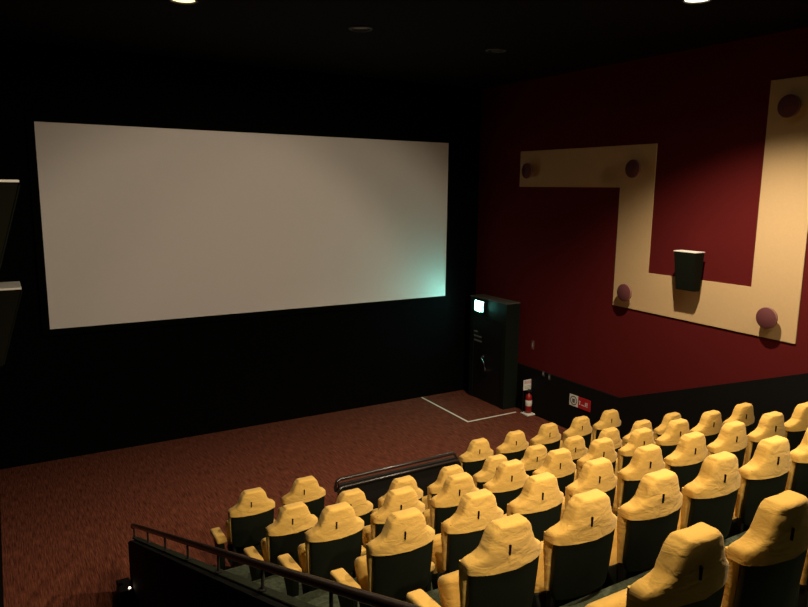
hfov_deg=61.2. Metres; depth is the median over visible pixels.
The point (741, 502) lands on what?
backrest cushion
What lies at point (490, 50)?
recessed light
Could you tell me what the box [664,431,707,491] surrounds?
seat
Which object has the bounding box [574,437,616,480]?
seat
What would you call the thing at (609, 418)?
seat
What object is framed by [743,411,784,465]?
seat
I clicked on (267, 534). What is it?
backrest cushion
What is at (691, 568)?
seat
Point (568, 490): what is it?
backrest cushion
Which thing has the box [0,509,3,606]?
wall
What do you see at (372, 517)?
backrest cushion
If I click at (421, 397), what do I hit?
tape
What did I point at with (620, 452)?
backrest cushion
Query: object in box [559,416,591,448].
seat
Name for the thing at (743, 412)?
seat
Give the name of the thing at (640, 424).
seat
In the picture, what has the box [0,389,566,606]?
floor
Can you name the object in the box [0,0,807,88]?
ceiling
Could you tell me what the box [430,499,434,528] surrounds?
backrest cushion
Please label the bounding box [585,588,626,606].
seat cushion
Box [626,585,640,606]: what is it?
backrest cushion
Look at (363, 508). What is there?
seat
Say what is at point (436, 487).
seat
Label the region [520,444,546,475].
seat
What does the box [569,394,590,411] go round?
notice
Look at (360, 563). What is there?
seat cushion
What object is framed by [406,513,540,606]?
seat
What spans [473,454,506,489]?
seat
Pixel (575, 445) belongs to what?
seat
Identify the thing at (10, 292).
wall speaker
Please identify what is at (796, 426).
seat
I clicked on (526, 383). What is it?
stand
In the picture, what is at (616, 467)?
seat cushion
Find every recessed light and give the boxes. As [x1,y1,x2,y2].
[169,0,197,4]
[348,25,372,31]
[485,48,505,52]
[682,0,710,3]
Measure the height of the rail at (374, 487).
0.954 m
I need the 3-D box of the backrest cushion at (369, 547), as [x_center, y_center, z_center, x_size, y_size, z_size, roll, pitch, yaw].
[-0.015,1.748,4.605,0.490,0.354,0.117,-5,11,-30]
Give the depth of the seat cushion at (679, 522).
4.68 m
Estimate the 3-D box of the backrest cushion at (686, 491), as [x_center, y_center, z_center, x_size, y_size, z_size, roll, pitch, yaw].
[2.042,1.359,4.543,0.490,0.354,0.117,-5,11,-30]
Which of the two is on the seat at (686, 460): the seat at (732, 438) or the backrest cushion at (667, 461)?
the backrest cushion at (667, 461)
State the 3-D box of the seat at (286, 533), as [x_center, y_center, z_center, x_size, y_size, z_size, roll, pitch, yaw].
[-1.165,2.361,6.503,0.669,1.074,0.469,-3,10,-19]
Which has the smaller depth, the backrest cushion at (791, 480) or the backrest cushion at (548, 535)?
the backrest cushion at (548, 535)
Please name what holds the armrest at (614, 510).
on the seat at (645, 459)
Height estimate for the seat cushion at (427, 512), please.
0.325 m
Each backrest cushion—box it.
[228,515,231,541]
[266,533,269,562]
[305,539,309,573]
[366,544,372,591]
[370,515,375,539]
[427,487,431,508]
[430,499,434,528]
[441,523,447,569]
[459,560,467,606]
[507,504,513,515]
[543,531,552,589]
[565,487,571,508]
[577,460,581,478]
[592,428,596,439]
[617,472,623,511]
[617,507,626,562]
[618,450,623,471]
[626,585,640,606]
[664,458,670,469]
[680,487,690,529]
[735,477,746,517]
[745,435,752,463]
[785,461,795,490]
[800,549,807,584]
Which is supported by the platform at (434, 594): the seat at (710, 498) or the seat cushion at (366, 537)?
the seat at (710, 498)
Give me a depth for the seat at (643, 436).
7.16 m
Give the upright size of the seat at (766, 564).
1.074 m
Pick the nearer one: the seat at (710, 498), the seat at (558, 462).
the seat at (710, 498)
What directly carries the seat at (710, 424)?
on the platform at (275, 582)
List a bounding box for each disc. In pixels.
[522,163,532,178]
[617,284,631,300]
[625,159,640,177]
[756,307,777,328]
[777,94,800,117]
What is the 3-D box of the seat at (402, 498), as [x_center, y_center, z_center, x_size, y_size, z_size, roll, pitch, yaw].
[-0.169,2.059,5.914,0.669,1.074,0.469,-3,10,-18]
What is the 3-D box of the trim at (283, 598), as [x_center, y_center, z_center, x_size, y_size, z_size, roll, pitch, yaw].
[-0.701,1.431,3.408,0.059,3.256,8.055,-5,11,-31]
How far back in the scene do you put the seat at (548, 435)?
9.21 m
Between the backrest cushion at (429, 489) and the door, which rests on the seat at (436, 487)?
the backrest cushion at (429, 489)
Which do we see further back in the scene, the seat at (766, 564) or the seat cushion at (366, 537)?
the seat cushion at (366, 537)
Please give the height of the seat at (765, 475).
1.074 m
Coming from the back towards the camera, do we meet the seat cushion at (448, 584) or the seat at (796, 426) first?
the seat at (796, 426)
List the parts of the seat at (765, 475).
frame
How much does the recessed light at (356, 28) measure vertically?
0.020 m
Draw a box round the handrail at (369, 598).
[130,523,420,606]
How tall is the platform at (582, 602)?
1.856 m
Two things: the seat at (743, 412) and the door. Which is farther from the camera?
the door
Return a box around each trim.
[132,537,316,606]
[516,363,807,439]
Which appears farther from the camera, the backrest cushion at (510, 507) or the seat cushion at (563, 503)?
the seat cushion at (563, 503)
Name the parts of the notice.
white plate, red plate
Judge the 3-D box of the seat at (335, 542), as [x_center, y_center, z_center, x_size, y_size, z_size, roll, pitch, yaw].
[-0.675,2.102,5.631,0.595,1.074,0.525,-5,11,-31]
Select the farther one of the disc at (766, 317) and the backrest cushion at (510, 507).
the disc at (766, 317)
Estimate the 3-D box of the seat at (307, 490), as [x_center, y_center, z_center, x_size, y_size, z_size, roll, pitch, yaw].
[-1.177,2.400,7.690,0.699,1.074,0.525,-5,11,-30]
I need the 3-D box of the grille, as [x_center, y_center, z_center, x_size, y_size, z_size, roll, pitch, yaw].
[3.927,-0.448,9.558,0.074,0.516,0.330,-5,11,-31]
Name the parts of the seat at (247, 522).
armrest, frame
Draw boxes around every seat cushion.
[225,520,232,544]
[261,537,267,561]
[297,543,307,573]
[354,555,368,590]
[362,525,371,548]
[422,496,427,509]
[424,509,430,526]
[431,533,444,573]
[438,570,459,606]
[534,541,544,592]
[560,496,564,519]
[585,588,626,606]
[609,522,618,565]
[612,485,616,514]
[614,458,617,475]
[677,509,680,529]
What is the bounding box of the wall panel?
[519,76,807,343]
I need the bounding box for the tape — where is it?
[421,397,515,421]
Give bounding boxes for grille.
[674,252,694,290]
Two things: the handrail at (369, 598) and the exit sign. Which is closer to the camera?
the handrail at (369, 598)
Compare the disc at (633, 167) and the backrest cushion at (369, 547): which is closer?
the backrest cushion at (369, 547)
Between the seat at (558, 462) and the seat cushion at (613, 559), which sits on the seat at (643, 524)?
the seat cushion at (613, 559)
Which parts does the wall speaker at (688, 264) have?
panel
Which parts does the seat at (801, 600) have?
frame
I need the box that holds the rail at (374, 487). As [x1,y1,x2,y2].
[333,452,460,508]
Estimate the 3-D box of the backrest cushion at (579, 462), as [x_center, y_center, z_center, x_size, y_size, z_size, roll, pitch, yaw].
[1.983,1.749,7.008,0.490,0.354,0.117,-5,11,-31]
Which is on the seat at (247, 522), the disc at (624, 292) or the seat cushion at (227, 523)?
the seat cushion at (227, 523)
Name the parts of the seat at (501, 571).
armrest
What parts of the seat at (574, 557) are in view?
frame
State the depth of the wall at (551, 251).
10.53 m
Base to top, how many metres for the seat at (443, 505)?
1.074 m
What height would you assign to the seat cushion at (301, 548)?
0.325 m
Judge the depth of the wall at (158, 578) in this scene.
4.92 m
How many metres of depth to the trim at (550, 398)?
10.40 m
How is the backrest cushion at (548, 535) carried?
on the seat at (574, 557)
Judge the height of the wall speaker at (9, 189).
0.554 m
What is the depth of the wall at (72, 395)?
11.35 m
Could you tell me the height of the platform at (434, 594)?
1.439 m
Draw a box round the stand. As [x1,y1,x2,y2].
[520,379,534,416]
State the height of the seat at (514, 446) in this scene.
1.075 m
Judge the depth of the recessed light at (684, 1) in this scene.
7.09 m
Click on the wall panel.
(782, 224)
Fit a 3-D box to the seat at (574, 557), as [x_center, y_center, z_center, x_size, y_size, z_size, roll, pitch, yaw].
[0.900,1.579,4.055,0.668,1.075,0.469,-3,10,-18]
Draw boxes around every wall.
[0,39,481,469]
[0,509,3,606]
[128,540,289,606]
[476,27,807,396]
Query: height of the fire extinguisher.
0.452 m
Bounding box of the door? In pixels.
[468,294,519,409]
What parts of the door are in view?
panel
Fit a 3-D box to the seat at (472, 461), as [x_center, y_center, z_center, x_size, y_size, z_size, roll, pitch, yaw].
[0.804,2.228,8.838,0.668,1.074,0.469,-3,10,-19]
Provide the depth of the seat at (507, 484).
6.28 m
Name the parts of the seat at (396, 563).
armrest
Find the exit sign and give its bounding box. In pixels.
[474,299,485,312]
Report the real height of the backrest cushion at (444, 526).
0.354 m
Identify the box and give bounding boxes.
[116,577,133,606]
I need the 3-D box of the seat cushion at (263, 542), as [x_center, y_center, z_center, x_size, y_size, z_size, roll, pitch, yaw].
[-1.157,2.398,6.618,0.425,0.325,0.205,-5,11,-31]
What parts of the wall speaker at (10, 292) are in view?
panel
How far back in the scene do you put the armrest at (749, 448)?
6.59 m
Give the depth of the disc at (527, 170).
12.35 m
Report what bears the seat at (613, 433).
on the platform at (243, 571)
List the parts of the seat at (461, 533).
armrest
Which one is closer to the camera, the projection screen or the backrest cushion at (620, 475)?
the backrest cushion at (620, 475)
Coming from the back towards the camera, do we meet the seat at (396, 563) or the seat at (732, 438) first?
the seat at (732, 438)
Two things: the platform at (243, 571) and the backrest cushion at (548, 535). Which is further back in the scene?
the platform at (243, 571)
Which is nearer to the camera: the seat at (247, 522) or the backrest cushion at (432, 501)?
the backrest cushion at (432, 501)
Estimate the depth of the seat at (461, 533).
4.77 m
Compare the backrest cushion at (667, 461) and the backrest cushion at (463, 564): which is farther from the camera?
the backrest cushion at (667, 461)
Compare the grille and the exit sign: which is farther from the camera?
the exit sign
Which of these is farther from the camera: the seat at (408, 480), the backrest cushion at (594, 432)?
the backrest cushion at (594, 432)
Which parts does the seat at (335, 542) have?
armrest, frame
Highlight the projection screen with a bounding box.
[25,114,452,336]
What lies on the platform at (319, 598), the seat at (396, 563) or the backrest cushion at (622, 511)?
the seat at (396, 563)
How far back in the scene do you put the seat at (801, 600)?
3.25 m
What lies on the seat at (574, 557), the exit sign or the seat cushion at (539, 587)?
the seat cushion at (539, 587)
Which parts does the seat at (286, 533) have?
armrest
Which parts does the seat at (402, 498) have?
armrest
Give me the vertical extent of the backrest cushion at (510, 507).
0.354 m
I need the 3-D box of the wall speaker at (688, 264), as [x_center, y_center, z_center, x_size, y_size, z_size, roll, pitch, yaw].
[4.019,-0.463,9.611,0.289,0.554,0.368,-5,11,-31]
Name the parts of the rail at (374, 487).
rail, rail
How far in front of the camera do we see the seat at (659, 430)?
8.95 m
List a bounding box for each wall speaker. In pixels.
[0,180,19,268]
[0,281,21,366]
[674,250,704,291]
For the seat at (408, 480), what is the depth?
6.88 m
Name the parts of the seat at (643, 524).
frame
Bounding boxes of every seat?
[210,487,274,569]
[244,501,317,580]
[274,476,325,520]
[277,502,363,596]
[330,507,434,606]
[336,488,372,545]
[361,486,424,555]
[372,475,422,512]
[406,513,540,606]
[422,464,463,509]
[424,472,478,534]
[426,489,503,591]
[459,438,492,477]
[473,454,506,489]
[483,459,528,514]
[496,430,528,460]
[503,472,563,541]
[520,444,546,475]
[530,422,560,453]
[531,489,616,606]
[532,448,575,495]
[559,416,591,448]
[560,457,617,519]
[562,435,587,468]
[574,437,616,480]
[585,522,728,606]
[589,427,621,457]
[590,409,620,443]
[592,469,682,592]
[612,444,664,516]
[614,427,655,475]
[621,419,653,446]
[653,412,680,441]
[655,418,689,460]
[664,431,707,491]
[677,451,740,539]
[690,410,722,445]
[706,421,747,467]
[721,490,807,606]
[722,402,754,434]
[725,435,790,538]
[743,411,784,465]
[784,402,807,451]
[785,428,807,498]
[794,549,807,606]
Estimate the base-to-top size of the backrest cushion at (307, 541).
0.354 m
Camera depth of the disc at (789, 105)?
8.25 m
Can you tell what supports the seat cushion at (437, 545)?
on the seat at (461, 533)
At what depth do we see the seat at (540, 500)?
5.07 m
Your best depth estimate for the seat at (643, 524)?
4.13 m
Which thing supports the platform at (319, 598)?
on the floor
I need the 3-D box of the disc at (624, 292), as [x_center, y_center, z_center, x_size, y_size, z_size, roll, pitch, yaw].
[3.487,-0.174,10.700,0.141,0.276,0.276,-5,11,-31]
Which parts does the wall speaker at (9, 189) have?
panel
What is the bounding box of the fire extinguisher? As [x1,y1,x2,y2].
[525,389,531,412]
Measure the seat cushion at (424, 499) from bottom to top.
0.325 m
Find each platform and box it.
[225,565,264,580]
[253,575,302,594]
[294,571,432,606]
[402,588,441,606]
[560,530,747,606]
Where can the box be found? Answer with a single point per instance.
(124, 589)
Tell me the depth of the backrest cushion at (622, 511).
4.14 m
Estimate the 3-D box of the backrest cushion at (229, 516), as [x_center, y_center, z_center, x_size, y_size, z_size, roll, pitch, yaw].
[-1.605,2.321,7.234,0.490,0.354,0.117,-5,11,-30]
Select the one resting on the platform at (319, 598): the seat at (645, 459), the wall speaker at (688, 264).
the seat at (645, 459)
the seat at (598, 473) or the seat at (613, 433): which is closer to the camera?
the seat at (598, 473)
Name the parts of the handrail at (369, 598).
post, post, post, post, post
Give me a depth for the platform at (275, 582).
6.20 m
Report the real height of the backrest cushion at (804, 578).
0.354 m
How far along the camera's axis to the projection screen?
11.24 m
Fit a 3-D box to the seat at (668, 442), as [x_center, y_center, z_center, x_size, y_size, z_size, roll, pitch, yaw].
[2.875,1.786,7.737,0.595,1.074,0.525,-5,11,-30]
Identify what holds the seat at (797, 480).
on the platform at (434, 594)
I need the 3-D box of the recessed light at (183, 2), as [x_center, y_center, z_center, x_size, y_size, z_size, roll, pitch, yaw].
[-2.349,-3.226,7.269,0.300,0.020,0.300,-5,11,-31]

